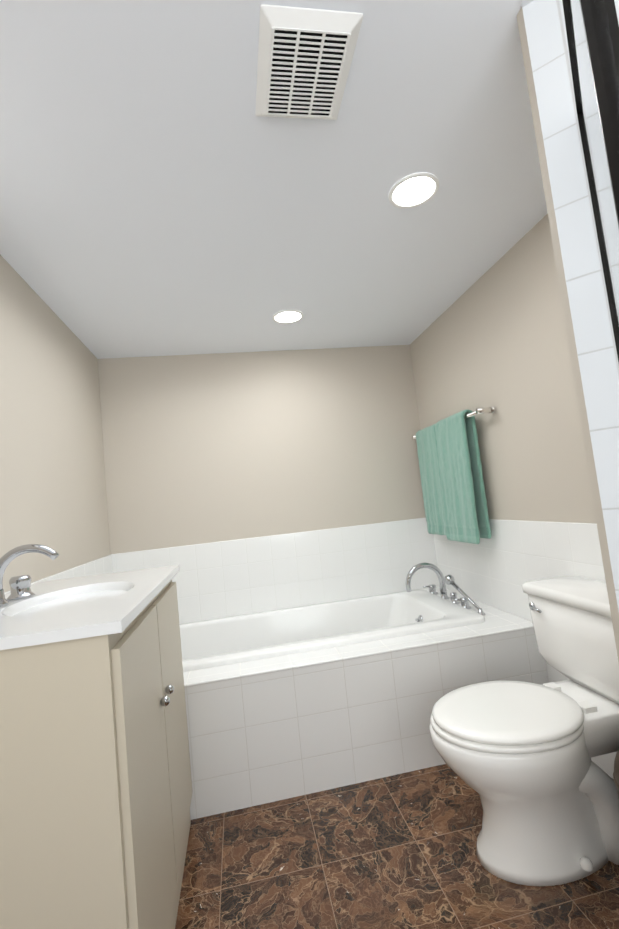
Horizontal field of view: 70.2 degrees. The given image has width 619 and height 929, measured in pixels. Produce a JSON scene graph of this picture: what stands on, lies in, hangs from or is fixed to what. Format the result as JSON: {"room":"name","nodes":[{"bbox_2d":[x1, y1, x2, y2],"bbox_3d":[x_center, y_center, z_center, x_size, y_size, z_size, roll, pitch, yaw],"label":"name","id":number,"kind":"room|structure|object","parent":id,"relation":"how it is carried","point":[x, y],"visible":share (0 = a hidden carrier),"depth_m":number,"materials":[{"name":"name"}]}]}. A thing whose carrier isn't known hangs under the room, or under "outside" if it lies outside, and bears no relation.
{"room":"bathroom","nodes":[
{"label":"bathroom","id":0,"kind":"room"},
{"bbox_2d":[0,255,109,591],"bbox_3d":[-0.943,0.228,0.790,0.100,2.130,3.703,-5,-5,-10],"label":"wall","id":1,"kind":"structure","parent":0,"point":[53,495],"depth_m":1.85,"materials":[{"name":"beige paint"}]},
{"bbox_2d":[4,554,112,593],"bbox_3d":[-0.979,0.906,1.679,0.010,0.939,1.793,-5,-5,-10],"label":"wall tiles","id":2,"kind":"structure","parent":1,"relation":"attached to","point":[102,565],"depth_m":2.17,"materials":[{"name":"white tile"}]},
{"bbox_2d":[98,345,424,553],"bbox_3d":[-0.201,0.321,2.839,2.235,2.130,0.100,-5,-5,-10],"label":"wall","id":3,"kind":"structure","parent":0,"point":[205,448],"depth_m":2.81,"materials":[{"name":"beige paint"}]},
{"bbox_2d":[112,517,438,623],"bbox_3d":[-0.130,0.906,2.736,2.035,0.939,0.010,-5,-5,-10],"label":"wall tile","id":4,"kind":"structure","parent":3,"relation":"attached to","point":[221,579],"depth_m":2.76,"materials":[{"name":"white tile"}]},
{"bbox_2d":[0,0,547,358],"bbox_3d":[-0.017,-0.948,1.112,2.235,0.060,3.803,-5,-5,-10],"label":"ceiling","id":5,"kind":"structure","parent":0,"point":[165,190],"depth_m":1.34,"materials":[{"name":"white paint"}]},
{"bbox_2d":[273,310,303,323],"bbox_3d":[-0.116,-0.798,2.381,0.168,0.006,0.168,-5,-5,-10],"label":"recessed light","id":6,"kind":"object","parent":5,"relation":"in","point":[287,316],"visible":1,"depth_m":2.38,"materials":[{"name":"white plastic"}]},
{"bbox_2d":[255,4,362,119],"bbox_3d":[-0.012,-0.913,1.028,0.216,0.022,0.254,-5,-5,-10],"label":"ceiling vent","id":7,"kind":"object","parent":5,"relation":"in","point":[305,56],"visible":1,"depth_m":0.99,"materials":[{"name":"white plastic"}]},
{"bbox_2d":[389,172,438,207],"bbox_3d":[0.352,-0.922,1.487,0.168,0.006,0.168,-5,-5,-10],"label":"recessed light","id":8,"kind":"object","parent":5,"relation":"in","point":[413,190],"visible":1,"depth_m":1.48,"materials":[{"name":"white plastic"}]},
{"bbox_2d":[521,0,532,7],"bbox_3d":[0.305,-1.010,0.381,1.640,0.004,1.060,-5,-5,-10],"label":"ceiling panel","id":9,"kind":"object","parent":5,"relation":"attached to","point":[524,2],"visible":1,"depth_m":0.93,"materials":[{"name":"white paint"}]},
{"bbox_2d":[175,764,618,928],"bbox_3d":[0.211,1.223,0.930,2.235,0.060,3.803,-5,-5,-10],"label":"floor","id":10,"kind":"structure","parent":0,"point":[397,851],"depth_m":1.34,"materials":[{"name":"tile"}]},
{"bbox_2d":[0,565,191,928],"bbox_3d":[-0.632,0.832,1.204,0.519,0.935,0.874,-5,-5,-10],"label":"bathroom vanity","id":11,"kind":"object","parent":10,"relation":"on","point":[95,789],"visible":1,"depth_m":0.84,"materials":[{"name":"beige paint"}]},
{"bbox_2d":[0,544,58,605],"bbox_3d":[-0.781,0.297,1.200,0.186,0.154,0.278,-5,-5,-10],"label":"sink faucet","id":12,"kind":"object","parent":11,"relation":"on","point":[20,587],"visible":1,"depth_m":1.21,"materials":[{"name":"silver metal"}]},
{"bbox_2d":[179,586,548,819],"bbox_3d":[-0.027,1.070,2.227,2.011,0.507,0.986,-5,-5,-10],"label":"bathtub","id":13,"kind":"object","parent":10,"relation":"on","point":[286,703],"visible":0.58,"depth_m":1.79,"materials":[{"name":"tile"}]},
{"bbox_2d":[405,563,484,615],"bbox_3d":[0.697,0.669,2.441,0.254,0.220,0.596,-5,-5,-10],"label":"tub faucet","id":14,"kind":"object","parent":13,"relation":"on","point":[466,599],"visible":0.79,"depth_m":2.53,"materials":[{"name":"silver metal"}]},
{"bbox_2d":[429,576,618,885],"bbox_3d":[0.741,0.804,1.394,0.741,0.736,0.496,-5,-5,-10],"label":"toilet","id":15,"kind":"object","parent":10,"relation":"on","point":[516,755],"visible":1,"depth_m":1.28,"materials":[{"name":"white ceramic"}]},
{"bbox_2d":[613,750,618,798],"bbox_3d":[0.930,0.925,1.138,0.218,0.415,0.218,-5,-5,-10],"label":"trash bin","id":16,"kind":"object","parent":10,"relation":"on","point":[616,772],"visible":1,"depth_m":1.18,"materials":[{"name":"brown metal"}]},
{"bbox_2d":[410,214,595,522],"bbox_3d":[1.153,0.038,1.153,0.100,2.130,3.703,-5,-5,-10],"label":"wall","id":17,"kind":"structure","parent":0,"point":[495,335],"depth_m":1.96,"materials":[{"name":"beige paint"}]},
{"bbox_2d":[412,407,494,543],"bbox_3d":[0.804,0.083,2.500,0.115,0.688,0.833,-5,-5,-10],"label":"towel rail","id":18,"kind":"object","parent":17,"relation":"attached to","point":[452,485],"visible":1,"depth_m":2.36,"materials":[{"name":"green fabric"}]},
{"bbox_2d":[433,519,616,778],"bbox_3d":[1.027,0.715,1.913,0.010,0.939,2.017,-5,-5,-10],"label":"wall tiles","id":19,"kind":"structure","parent":17,"relation":"attached to","point":[503,564],"depth_m":2.04,"materials":[{"name":"white tile"}]},
{"bbox_2d":[517,0,618,661],"bbox_3d":[0.862,0.042,0.837,0.580,2.130,0.175,-5,-5,-10],"label":"wall","id":20,"kind":"structure","parent":0,"point":[574,237],"depth_m":0.88,"materials":[{"name":"white tile"}]},
{"bbox_3d":[0.483,1.039,0.436,0.648,0.165,0.648,-5,-5,-10],"label":"shower curb","id":21,"kind":"object","parent":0,"visible":0},
{"bbox_2d":[562,0,618,362],"bbox_3d":[0.438,0.123,0.537,0.476,1.669,0.477,-5,-5,-10],"label":"shower door","id":22,"kind":"structure","parent":21,"relation":"on","point":[592,29],"depth_m":0.44,"materials":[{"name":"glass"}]}
]}

